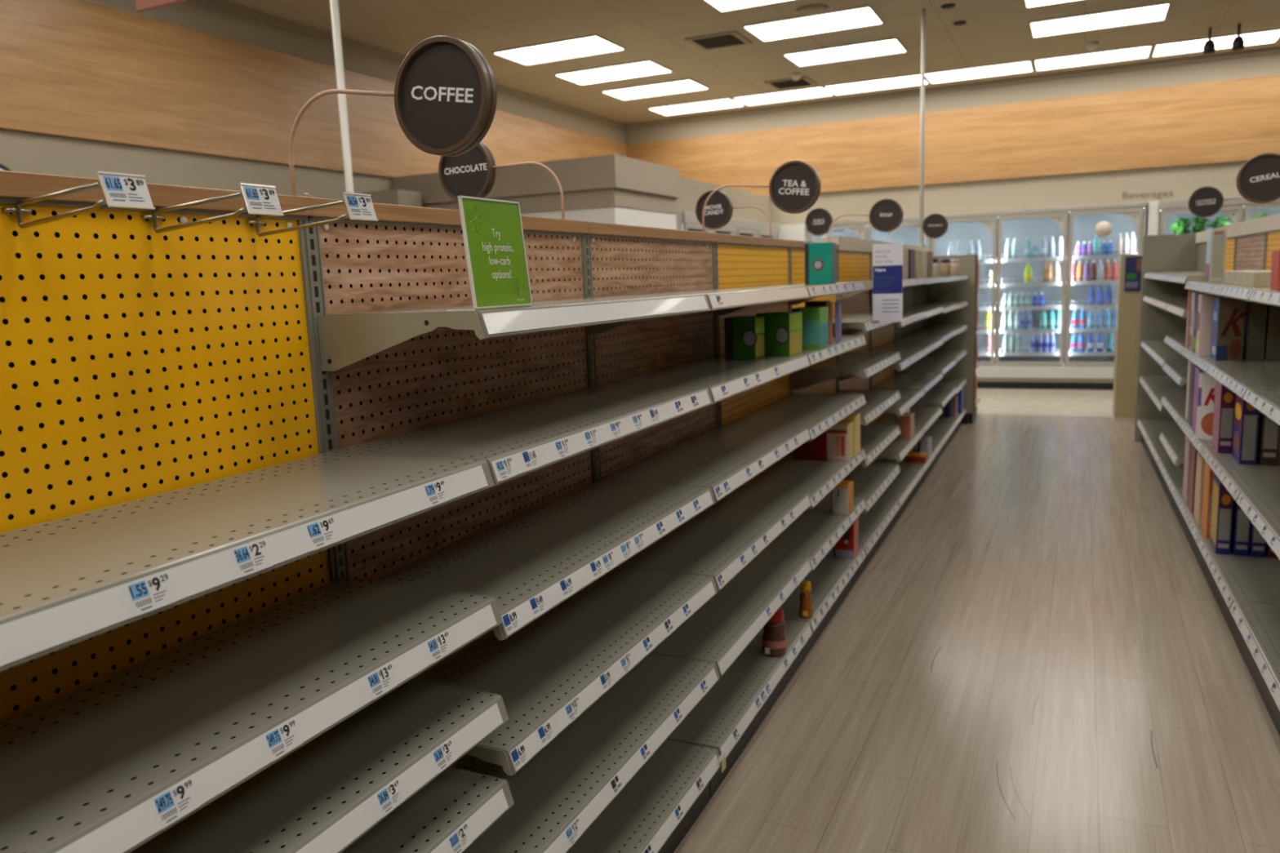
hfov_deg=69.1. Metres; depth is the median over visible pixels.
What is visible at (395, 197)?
wall
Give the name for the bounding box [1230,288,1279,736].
bay
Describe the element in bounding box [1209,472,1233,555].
cereal box
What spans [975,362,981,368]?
shelf
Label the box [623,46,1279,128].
trim
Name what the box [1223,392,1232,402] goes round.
print
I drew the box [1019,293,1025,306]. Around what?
drink bottle
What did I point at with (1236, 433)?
print
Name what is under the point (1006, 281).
shelf
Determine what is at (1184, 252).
bay
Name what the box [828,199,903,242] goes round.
aisle sign
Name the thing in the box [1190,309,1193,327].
print
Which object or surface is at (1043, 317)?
drink bottle
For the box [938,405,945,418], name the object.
box
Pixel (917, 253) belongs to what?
box
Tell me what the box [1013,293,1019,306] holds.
drink bottle
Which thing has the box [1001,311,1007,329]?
drink bottle
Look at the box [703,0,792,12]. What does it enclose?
recessed light
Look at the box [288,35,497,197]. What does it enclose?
aisle sign
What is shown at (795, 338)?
picture
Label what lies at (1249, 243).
bay
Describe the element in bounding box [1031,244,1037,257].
drink bottle
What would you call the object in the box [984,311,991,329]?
drink bottle
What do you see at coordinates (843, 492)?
carton
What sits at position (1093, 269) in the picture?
drink bottle
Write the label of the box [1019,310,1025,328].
drink bottle
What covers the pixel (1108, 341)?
drink bottle
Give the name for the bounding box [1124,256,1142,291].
poster
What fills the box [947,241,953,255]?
drink bottle
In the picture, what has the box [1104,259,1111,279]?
drink bottle
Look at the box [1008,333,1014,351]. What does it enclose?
drink bottle
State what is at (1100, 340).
drink bottle
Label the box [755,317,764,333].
picture
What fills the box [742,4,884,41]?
recessed light
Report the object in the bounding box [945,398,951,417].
box
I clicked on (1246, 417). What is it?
cereal box
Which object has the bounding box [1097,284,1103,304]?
drink bottle
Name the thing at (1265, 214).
bouquet
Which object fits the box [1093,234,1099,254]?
drink bottle
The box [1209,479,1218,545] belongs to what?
print
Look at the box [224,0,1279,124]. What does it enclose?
ceiling
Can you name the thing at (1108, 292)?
drink bottle
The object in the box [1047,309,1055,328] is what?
drink bottle
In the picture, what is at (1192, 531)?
bay
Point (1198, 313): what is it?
print
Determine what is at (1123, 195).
wall lettering
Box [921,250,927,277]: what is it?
box
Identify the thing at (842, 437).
print
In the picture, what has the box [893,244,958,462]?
bay
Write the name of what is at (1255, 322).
cereal box
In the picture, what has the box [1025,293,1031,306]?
drink bottle
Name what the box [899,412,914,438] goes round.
box
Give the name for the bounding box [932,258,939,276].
sauce jar
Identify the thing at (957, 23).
ceiling speaker
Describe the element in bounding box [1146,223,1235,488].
bay
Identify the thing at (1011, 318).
drink bottle
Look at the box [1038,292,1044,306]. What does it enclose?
drink bottle
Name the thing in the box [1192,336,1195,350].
print
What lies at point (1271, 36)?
recessed light
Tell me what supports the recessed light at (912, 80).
in the ceiling
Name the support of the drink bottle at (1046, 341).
in the cooler at (1062, 368)
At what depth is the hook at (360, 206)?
1.35 m
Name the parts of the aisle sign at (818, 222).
arm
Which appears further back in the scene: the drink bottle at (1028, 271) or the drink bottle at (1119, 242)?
the drink bottle at (1028, 271)
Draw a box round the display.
[968,254,982,423]
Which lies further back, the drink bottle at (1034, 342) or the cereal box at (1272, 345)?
the drink bottle at (1034, 342)
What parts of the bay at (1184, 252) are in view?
ticket rail, ticket rail, ticket rail, ticket rail, ticket rail, shelf, shelf, shelf, shelf, shelf, panel, header trim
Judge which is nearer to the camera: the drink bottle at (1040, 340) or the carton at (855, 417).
the carton at (855, 417)
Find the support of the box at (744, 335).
on the bay at (725, 542)
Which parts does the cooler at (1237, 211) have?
door frame, door frame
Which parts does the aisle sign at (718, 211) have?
arm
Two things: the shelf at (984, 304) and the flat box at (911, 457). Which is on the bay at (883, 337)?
the flat box at (911, 457)
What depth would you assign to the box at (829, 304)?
3.56 m
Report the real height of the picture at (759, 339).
0.068 m
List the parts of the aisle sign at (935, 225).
arm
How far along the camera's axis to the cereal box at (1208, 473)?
3.95 m
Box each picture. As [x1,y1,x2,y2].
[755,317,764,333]
[755,334,764,357]
[789,313,801,330]
[789,330,801,354]
[802,320,819,343]
[820,322,828,346]
[1136,258,1142,271]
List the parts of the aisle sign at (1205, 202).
arm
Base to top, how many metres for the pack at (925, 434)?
0.110 m
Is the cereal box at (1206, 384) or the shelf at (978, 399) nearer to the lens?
the cereal box at (1206, 384)
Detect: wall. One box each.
[0,0,625,199]
[362,189,422,207]
[391,154,679,229]
[624,53,1279,235]
[676,177,806,241]
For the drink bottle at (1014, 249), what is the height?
0.230 m
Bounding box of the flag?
[718,750,725,773]
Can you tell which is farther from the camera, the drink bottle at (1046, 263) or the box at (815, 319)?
the drink bottle at (1046, 263)
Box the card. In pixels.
[871,242,902,323]
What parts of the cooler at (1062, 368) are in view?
door frame, door frame, door frame, handle, door frame, handle, door frame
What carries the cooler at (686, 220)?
on the floor
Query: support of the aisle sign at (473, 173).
on the bay at (584, 753)
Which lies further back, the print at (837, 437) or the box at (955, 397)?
the box at (955, 397)
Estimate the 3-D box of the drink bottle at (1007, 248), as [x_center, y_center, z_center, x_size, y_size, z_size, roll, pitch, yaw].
[4.130,-1.990,10.433,0.061,0.230,0.061,-7,10,-27]
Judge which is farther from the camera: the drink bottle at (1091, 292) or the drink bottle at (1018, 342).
the drink bottle at (1018, 342)
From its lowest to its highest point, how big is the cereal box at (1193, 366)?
0.290 m
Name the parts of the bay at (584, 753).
header rail, header trim, panel, shelf, shelf, shelf, shelf, shelf, ticket rail, ticket rail, ticket rail, ticket rail, ticket rail, shelf, ticket rail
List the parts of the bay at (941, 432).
panel, header trim, shelf, shelf, shelf, shelf, shelf, ticket rail, ticket rail, shelf, ticket rail, ticket rail, ticket rail, ticket rail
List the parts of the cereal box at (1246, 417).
nutrition panel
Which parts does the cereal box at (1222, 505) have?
panel, nutrition panel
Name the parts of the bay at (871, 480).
header rail, panel, header trim, shelf, shelf, shelf, shelf, ticket rail, shelf, shelf, ticket rail, ticket rail, ticket rail, ticket rail, ticket rail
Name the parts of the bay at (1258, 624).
shelf, ticket rail, shelf, ticket rail, shelf, ticket rail, shelf, ticket rail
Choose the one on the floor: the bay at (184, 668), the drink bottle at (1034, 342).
the bay at (184, 668)
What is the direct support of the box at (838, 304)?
on the bay at (739, 261)
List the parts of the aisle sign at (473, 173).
arm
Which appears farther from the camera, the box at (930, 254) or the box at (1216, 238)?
the box at (930, 254)
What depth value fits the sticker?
9.87 m
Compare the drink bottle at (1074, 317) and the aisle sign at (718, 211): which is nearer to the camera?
the aisle sign at (718, 211)
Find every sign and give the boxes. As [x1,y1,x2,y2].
[0,164,11,171]
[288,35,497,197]
[438,142,564,219]
[446,195,533,311]
[695,190,771,238]
[702,160,821,233]
[804,208,860,239]
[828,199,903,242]
[888,213,947,243]
[1187,186,1255,219]
[1235,152,1279,203]
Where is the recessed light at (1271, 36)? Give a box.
[1151,28,1279,57]
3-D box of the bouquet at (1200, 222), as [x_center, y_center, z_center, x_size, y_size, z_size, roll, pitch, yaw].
[5.832,-2.013,9.684,0.205,0.380,0.205,-2,9,4]
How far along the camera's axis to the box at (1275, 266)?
2.85 m
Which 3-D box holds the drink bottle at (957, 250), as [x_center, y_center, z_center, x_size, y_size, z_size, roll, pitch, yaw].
[3.646,-2.007,10.661,0.061,0.230,0.061,-2,9,-1]
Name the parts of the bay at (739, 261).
header rail, panel, header trim, shelf, shelf, shelf, shelf, shelf, shelf, ticket rail, ticket rail, ticket rail, ticket rail, ticket rail, ticket rail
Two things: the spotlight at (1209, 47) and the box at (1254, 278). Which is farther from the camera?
the spotlight at (1209, 47)
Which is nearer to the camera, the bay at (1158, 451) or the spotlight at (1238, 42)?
the bay at (1158, 451)
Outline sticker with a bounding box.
[1094,221,1111,236]
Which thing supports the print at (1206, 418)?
attached to the cereal box at (1206, 384)
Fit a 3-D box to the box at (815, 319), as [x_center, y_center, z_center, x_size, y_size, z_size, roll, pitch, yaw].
[0.613,-0.354,3.338,0.101,0.146,0.121,2,10,25]
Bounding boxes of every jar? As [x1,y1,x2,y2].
[762,607,786,657]
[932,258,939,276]
[939,258,951,276]
[950,259,959,275]
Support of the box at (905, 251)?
on the bay at (852, 258)
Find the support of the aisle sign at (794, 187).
on the bay at (725, 542)
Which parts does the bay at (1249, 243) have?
ticket rail, ticket rail, ticket rail, shelf, ticket rail, shelf, ticket rail, shelf, shelf, shelf, ticket rail, ticket rail, shelf, shelf, header trim, panel, header rail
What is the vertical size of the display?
1.475 m
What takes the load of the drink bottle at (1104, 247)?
in the cooler at (1062, 368)
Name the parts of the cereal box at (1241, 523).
panel, nutrition panel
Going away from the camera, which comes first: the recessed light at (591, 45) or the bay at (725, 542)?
the bay at (725, 542)
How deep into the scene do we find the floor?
3.01 m
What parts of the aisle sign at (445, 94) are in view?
foot plate, arm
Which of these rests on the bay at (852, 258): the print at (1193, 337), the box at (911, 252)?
the box at (911, 252)
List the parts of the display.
frame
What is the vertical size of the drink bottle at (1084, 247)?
0.161 m
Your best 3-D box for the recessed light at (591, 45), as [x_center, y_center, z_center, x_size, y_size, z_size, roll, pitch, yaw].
[-0.715,-3.322,8.221,1.044,0.014,0.564,2,10,25]
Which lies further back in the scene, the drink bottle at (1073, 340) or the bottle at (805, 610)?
the drink bottle at (1073, 340)
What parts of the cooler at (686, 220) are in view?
glass pane, door frame, glass pane, door frame, glass pane, door frame, glass pane, door frame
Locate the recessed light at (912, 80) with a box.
[823,73,929,95]
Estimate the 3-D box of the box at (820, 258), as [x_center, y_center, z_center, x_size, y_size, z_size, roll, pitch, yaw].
[0.671,-0.606,3.457,0.100,0.150,0.071,2,10,25]
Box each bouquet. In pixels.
[1170,217,1191,234]
[1191,217,1210,233]
[1210,215,1231,229]
[1249,212,1267,220]
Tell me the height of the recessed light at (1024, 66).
0.014 m
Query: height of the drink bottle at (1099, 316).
0.230 m
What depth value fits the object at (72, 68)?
6.33 m
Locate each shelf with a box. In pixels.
[974,397,980,405]
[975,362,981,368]
[976,323,1115,333]
[977,248,1137,263]
[977,347,1115,355]
[978,275,1118,288]
[978,299,1116,311]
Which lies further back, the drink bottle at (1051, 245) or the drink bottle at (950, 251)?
the drink bottle at (950, 251)
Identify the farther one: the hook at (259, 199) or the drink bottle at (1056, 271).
the drink bottle at (1056, 271)
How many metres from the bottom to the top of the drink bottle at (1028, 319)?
0.230 m
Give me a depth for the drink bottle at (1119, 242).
9.94 m
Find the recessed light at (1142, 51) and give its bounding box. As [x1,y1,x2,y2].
[1033,44,1152,71]
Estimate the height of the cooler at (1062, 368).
1.975 m
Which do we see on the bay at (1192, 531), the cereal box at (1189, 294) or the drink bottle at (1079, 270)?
the cereal box at (1189, 294)
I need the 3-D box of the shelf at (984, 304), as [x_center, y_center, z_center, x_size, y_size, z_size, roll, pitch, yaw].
[3.824,-1.410,10.907,3.555,0.093,0.545,2,10,25]
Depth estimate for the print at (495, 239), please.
1.48 m
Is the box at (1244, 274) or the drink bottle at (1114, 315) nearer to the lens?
the box at (1244, 274)
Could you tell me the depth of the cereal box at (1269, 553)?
3.65 m
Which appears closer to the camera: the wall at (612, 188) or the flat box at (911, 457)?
the flat box at (911, 457)
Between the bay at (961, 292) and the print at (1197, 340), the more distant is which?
the bay at (961, 292)
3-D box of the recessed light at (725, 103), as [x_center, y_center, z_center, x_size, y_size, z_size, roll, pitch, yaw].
[0.673,-3.831,11.148,1.044,0.014,0.564,2,10,25]
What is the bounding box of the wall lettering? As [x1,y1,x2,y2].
[1122,191,1173,199]
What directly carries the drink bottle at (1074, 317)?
in the cooler at (1062, 368)
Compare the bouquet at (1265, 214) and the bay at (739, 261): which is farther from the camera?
the bouquet at (1265, 214)
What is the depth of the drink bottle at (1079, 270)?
10.14 m
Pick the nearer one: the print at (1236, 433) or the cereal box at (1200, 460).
the print at (1236, 433)
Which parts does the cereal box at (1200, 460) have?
nutrition panel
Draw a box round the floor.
[673,388,1279,852]
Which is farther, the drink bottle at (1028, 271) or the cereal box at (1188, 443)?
the drink bottle at (1028, 271)
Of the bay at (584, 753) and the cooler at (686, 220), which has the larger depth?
the cooler at (686, 220)
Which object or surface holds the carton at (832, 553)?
on the bay at (739, 261)
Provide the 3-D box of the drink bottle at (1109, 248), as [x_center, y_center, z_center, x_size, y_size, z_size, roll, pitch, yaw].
[5.058,-1.922,10.001,0.062,0.161,0.062,-3,9,-5]
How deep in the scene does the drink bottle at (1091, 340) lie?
10.20 m
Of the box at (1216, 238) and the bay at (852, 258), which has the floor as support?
the bay at (852, 258)
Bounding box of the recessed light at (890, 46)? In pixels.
[782,37,907,66]
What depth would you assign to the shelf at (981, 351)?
10.44 m
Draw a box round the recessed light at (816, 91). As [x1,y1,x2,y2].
[732,85,834,106]
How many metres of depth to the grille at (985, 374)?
10.31 m
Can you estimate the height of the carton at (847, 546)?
0.180 m
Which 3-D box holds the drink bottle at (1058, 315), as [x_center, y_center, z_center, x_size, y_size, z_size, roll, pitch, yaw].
[4.653,-1.192,10.322,0.078,0.233,0.078,3,10,32]
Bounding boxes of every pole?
[329,0,353,192]
[919,8,925,246]
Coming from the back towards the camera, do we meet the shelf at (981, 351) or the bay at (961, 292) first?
the shelf at (981, 351)
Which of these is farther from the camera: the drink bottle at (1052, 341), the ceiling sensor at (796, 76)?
the drink bottle at (1052, 341)
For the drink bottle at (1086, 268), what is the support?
in the cooler at (1062, 368)
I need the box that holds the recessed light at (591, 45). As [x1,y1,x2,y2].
[491,34,626,65]
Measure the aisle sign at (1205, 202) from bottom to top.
0.227 m
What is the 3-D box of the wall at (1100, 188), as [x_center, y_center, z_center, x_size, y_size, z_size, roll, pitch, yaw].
[7.823,-2.055,9.022,17.400,3.400,0.940,2,10,25]
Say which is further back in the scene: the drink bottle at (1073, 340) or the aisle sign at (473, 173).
the drink bottle at (1073, 340)
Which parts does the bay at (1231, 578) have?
ticket rail, ticket rail, ticket rail, ticket rail, shelf, shelf, shelf, shelf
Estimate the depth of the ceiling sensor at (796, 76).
9.52 m
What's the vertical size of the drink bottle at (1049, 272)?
0.230 m
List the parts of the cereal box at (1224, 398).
panel, nutrition panel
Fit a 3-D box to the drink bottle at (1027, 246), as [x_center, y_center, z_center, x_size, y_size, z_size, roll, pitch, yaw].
[4.311,-1.983,10.347,0.061,0.230,0.061,0,9,16]
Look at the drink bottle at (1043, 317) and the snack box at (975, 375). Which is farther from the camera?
the drink bottle at (1043, 317)
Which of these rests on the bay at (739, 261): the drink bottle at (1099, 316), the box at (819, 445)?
the box at (819, 445)
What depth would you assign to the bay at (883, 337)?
6.09 m
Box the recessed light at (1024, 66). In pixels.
[924,59,1033,84]
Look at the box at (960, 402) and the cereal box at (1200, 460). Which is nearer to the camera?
the cereal box at (1200, 460)
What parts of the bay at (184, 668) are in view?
header rail, header trim, panel, ticket rail, shelf, shelf, ticket rail, shelf, ticket rail, shelf, ticket rail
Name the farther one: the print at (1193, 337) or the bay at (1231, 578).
the print at (1193, 337)
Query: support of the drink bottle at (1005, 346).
in the cooler at (1062, 368)
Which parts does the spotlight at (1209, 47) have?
stem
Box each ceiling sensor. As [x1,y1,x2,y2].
[791,72,801,80]
[1085,41,1098,50]
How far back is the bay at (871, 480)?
4.43 m
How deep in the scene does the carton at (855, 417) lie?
3.89 m
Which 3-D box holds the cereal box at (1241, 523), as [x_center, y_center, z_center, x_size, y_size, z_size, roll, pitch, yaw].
[2.427,0.355,3.762,0.050,0.292,0.196,2,10,25]
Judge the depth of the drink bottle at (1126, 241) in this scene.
9.91 m
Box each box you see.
[724,315,764,359]
[755,311,802,355]
[791,306,828,349]
[794,440,811,460]
[804,242,835,284]
[804,300,830,306]
[811,431,827,461]
[826,302,832,342]
[835,301,841,342]
[895,408,909,427]
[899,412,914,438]
[902,248,908,279]
[906,452,928,463]
[907,248,915,278]
[915,250,921,277]
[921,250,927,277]
[927,251,933,277]
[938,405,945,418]
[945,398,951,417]
[951,395,958,416]
[956,387,963,413]
[975,338,977,364]
[975,374,977,399]
[976,302,978,327]
[977,264,979,289]
[1182,435,1191,502]
[1185,289,1198,347]
[1185,360,1191,420]
[1187,362,1196,426]
[1187,443,1197,513]
[1188,292,1203,350]
[1191,293,1207,352]
[1191,366,1204,432]
[1193,451,1204,525]
[1195,293,1216,355]
[1195,372,1215,439]
[1200,461,1213,538]
[1204,228,1226,281]
[1209,296,1253,360]
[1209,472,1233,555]
[1212,379,1235,453]
[1224,270,1249,283]
[1229,270,1262,284]
[1230,498,1250,555]
[1231,394,1259,464]
[1235,270,1271,284]
[1240,271,1266,285]
[1241,300,1267,360]
[1247,271,1271,286]
[1248,521,1266,557]
[1256,411,1279,466]
[1263,304,1279,360]
[1265,542,1278,558]
[1270,249,1279,290]
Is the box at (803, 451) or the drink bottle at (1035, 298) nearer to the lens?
the box at (803, 451)
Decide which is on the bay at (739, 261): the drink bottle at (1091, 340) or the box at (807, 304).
the box at (807, 304)
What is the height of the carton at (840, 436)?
0.150 m
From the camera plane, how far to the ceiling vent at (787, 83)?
9.94 m
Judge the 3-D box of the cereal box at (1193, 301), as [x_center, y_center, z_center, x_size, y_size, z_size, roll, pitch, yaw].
[2.703,-0.511,4.500,0.056,0.275,0.130,2,10,25]
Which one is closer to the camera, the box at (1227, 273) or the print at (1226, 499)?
the print at (1226, 499)
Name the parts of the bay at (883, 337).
header trim, panel, shelf, shelf, shelf, shelf, shelf, ticket rail, ticket rail, ticket rail, ticket rail, ticket rail, shelf, ticket rail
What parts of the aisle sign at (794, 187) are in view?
arm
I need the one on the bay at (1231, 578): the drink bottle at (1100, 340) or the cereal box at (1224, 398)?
the cereal box at (1224, 398)
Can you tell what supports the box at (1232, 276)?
on the bay at (1231, 578)
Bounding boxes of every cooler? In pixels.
[675,211,779,239]
[806,201,1146,390]
[1157,195,1279,235]
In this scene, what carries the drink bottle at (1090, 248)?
in the cooler at (1062, 368)
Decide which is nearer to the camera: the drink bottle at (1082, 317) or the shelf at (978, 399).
the shelf at (978, 399)
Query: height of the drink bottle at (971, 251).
0.230 m
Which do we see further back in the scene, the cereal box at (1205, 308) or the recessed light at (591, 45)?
the recessed light at (591, 45)
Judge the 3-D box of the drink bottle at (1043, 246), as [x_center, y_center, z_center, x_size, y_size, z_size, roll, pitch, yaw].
[4.465,-1.978,10.275,0.061,0.230,0.061,4,11,35]
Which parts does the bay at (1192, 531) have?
ticket rail, shelf, ticket rail, ticket rail, ticket rail, shelf, shelf, shelf, header trim, panel, header rail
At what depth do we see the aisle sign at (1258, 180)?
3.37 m
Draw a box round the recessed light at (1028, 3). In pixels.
[1023,0,1080,8]
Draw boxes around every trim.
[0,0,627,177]
[191,0,626,128]
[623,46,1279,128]
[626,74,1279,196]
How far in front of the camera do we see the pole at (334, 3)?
4.97 m
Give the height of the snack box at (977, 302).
0.220 m
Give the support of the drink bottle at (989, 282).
in the cooler at (1062, 368)
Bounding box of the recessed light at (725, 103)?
[646,97,745,115]
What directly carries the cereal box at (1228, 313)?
on the bay at (1192, 531)
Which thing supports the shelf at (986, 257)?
attached to the cooler at (1062, 368)
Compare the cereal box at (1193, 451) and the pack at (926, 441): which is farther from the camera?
the pack at (926, 441)
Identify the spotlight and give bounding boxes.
[1202,26,1215,54]
[1231,23,1244,51]
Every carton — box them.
[825,543,835,557]
[826,421,853,461]
[832,480,853,515]
[835,516,858,559]
[842,413,860,455]
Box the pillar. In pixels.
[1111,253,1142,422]
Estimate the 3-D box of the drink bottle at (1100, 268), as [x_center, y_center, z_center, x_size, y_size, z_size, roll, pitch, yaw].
[4.992,-1.688,10.073,0.061,0.230,0.061,-8,11,-34]
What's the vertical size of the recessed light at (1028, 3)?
0.014 m
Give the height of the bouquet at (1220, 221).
0.369 m
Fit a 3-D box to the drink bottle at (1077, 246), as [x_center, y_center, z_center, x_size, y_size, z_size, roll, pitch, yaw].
[4.778,-1.932,10.133,0.062,0.161,0.062,5,11,37]
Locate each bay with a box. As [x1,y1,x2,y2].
[0,170,514,852]
[297,197,721,852]
[581,222,813,799]
[711,233,866,660]
[787,240,901,578]
[820,235,926,526]
[869,240,944,489]
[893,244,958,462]
[913,245,975,439]
[1133,229,1211,461]
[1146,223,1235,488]
[1157,217,1266,524]
[1173,213,1279,576]
[1195,283,1279,650]
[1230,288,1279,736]
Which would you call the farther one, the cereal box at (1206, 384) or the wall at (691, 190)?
the wall at (691, 190)
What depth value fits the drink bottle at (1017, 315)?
10.48 m
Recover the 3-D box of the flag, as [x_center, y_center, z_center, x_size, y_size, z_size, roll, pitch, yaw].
[0.212,0.867,2.396,0.002,0.051,0.050,2,10,25]
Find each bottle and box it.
[798,580,813,618]
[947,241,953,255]
[955,241,960,255]
[968,240,973,254]
[975,240,981,259]
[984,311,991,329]
[986,333,991,351]
[987,270,991,284]
[1001,293,1007,306]
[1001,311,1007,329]
[1002,333,1008,351]
[1004,238,1010,258]
[1007,293,1013,306]
[1008,310,1013,328]
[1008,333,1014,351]
[1011,238,1017,257]
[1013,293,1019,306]
[1014,310,1020,328]
[1015,333,1021,351]
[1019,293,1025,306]
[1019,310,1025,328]
[1023,237,1030,257]
[1023,262,1031,282]
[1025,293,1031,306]
[1026,310,1031,328]
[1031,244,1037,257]
[1031,333,1037,351]
[1032,292,1038,306]
[1037,333,1043,351]
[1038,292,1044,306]
[1040,236,1046,257]
[1040,310,1047,328]
[1042,262,1047,282]
[1043,333,1048,351]
[1045,262,1052,282]
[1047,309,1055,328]
[1048,236,1054,256]
[1048,333,1055,351]
[1053,262,1059,281]
[1054,309,1061,328]
[1057,235,1062,256]
[1071,261,1075,281]
[1071,309,1077,328]
[1071,333,1076,351]
[1075,241,1080,255]
[1076,261,1082,280]
[1078,332,1084,351]
[1079,309,1085,328]
[1080,241,1087,255]
[1083,260,1089,280]
[1086,240,1093,255]
[1087,308,1093,328]
[1087,332,1093,351]
[1088,284,1094,304]
[1090,260,1096,280]
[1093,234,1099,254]
[1095,308,1102,328]
[1097,260,1103,280]
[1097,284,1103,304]
[1097,332,1102,351]
[1100,240,1106,254]
[1103,308,1110,328]
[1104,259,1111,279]
[1105,284,1111,304]
[1106,240,1113,253]
[1106,332,1112,351]
[1111,259,1117,279]
[1111,308,1116,328]
[1115,233,1122,253]
[1122,232,1128,253]
[1128,232,1135,253]
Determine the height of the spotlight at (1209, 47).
0.220 m
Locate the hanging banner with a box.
[135,0,187,12]
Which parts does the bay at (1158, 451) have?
ticket rail, ticket rail, ticket rail, shelf, ticket rail, ticket rail, shelf, shelf, shelf, shelf, header trim, panel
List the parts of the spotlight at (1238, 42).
stem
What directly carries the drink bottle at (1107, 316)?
in the cooler at (1062, 368)
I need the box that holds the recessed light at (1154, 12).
[1029,1,1170,38]
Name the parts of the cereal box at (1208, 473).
nutrition panel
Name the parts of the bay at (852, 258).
header trim, panel, header rail, shelf, shelf, shelf, shelf, shelf, shelf, ticket rail, ticket rail, ticket rail, ticket rail, ticket rail, ticket rail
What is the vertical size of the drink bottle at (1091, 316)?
0.230 m
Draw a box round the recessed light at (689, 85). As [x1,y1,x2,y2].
[600,78,709,100]
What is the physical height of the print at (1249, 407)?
0.041 m
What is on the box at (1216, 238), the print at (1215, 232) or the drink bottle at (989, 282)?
the print at (1215, 232)
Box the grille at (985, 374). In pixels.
[975,365,1114,382]
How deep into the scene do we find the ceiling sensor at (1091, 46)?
8.67 m
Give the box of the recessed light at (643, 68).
[553,59,673,84]
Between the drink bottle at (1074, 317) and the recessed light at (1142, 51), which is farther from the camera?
the drink bottle at (1074, 317)
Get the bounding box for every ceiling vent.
[684,31,752,50]
[764,75,817,89]
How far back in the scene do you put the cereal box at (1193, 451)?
4.37 m
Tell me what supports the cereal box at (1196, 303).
on the bay at (1192, 531)
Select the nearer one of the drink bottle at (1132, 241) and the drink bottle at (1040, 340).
the drink bottle at (1132, 241)
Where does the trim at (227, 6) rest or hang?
attached to the wall at (20, 151)
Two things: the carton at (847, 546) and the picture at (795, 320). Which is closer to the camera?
the picture at (795, 320)
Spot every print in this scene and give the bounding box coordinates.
[466,205,524,294]
[826,429,846,434]
[835,435,840,456]
[840,435,844,456]
[1189,334,1191,347]
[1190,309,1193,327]
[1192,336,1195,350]
[1193,310,1196,328]
[1195,338,1199,352]
[1196,311,1199,330]
[1200,412,1213,435]
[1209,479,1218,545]
[1214,231,1223,234]
[1222,494,1231,504]
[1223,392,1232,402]
[1229,339,1241,359]
[1233,430,1239,453]
[1246,403,1255,410]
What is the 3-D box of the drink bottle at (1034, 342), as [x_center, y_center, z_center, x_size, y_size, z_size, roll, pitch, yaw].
[4.440,-0.945,10.466,0.061,0.230,0.061,5,11,37]
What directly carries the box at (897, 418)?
on the bay at (852, 258)
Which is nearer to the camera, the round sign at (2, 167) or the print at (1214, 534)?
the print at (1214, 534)
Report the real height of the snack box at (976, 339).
0.220 m
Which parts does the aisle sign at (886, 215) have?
arm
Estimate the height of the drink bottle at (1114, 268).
0.230 m
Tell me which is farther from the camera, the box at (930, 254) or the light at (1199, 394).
the box at (930, 254)
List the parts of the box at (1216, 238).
text panel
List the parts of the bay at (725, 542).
header rail, header trim, panel, shelf, shelf, shelf, shelf, shelf, shelf, ticket rail, ticket rail, ticket rail, ticket rail, ticket rail, ticket rail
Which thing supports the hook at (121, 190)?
attached to the bay at (184, 668)
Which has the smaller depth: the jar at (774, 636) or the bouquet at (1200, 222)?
the jar at (774, 636)
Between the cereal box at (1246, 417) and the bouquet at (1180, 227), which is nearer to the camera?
the cereal box at (1246, 417)
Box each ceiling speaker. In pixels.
[941,3,955,8]
[952,21,966,26]
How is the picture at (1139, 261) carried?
attached to the poster at (1133, 264)
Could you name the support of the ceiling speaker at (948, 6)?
attached to the ceiling
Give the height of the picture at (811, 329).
0.082 m
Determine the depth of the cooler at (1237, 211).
9.57 m
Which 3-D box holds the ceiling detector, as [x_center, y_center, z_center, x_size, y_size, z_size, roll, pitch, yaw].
[1.342,-3.244,7.244,0.260,0.020,0.260,2,10,25]
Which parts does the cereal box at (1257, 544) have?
panel, nutrition panel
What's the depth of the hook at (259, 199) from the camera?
1.20 m
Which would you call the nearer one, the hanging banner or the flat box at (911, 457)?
the hanging banner
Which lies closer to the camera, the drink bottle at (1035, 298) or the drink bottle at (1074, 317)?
the drink bottle at (1074, 317)
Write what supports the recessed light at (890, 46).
in the ceiling
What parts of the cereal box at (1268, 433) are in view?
panel, nutrition panel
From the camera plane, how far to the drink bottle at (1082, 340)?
10.24 m
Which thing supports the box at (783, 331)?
on the bay at (725, 542)
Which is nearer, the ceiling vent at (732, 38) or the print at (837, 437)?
the print at (837, 437)
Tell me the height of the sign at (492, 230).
0.172 m
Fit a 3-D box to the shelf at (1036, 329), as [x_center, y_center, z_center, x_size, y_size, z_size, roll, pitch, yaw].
[3.834,-1.157,10.946,3.555,0.093,0.545,2,10,25]
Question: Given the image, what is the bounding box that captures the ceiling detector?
[795,4,829,14]
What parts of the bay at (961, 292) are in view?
panel, header trim, shelf, shelf, shelf, shelf, shelf, panel, ticket rail, ticket rail, ticket rail, ticket rail, ticket rail, ticket rail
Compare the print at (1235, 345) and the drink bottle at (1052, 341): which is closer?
the print at (1235, 345)
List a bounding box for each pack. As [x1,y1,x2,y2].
[918,433,928,452]
[920,435,932,457]
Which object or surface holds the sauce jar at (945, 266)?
on the bay at (941, 432)
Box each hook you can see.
[0,171,155,228]
[140,182,284,233]
[245,191,377,236]
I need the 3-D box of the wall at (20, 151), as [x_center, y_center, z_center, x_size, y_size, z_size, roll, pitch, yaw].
[-4.828,-0.629,2.939,0.200,3.400,23.400,2,10,25]

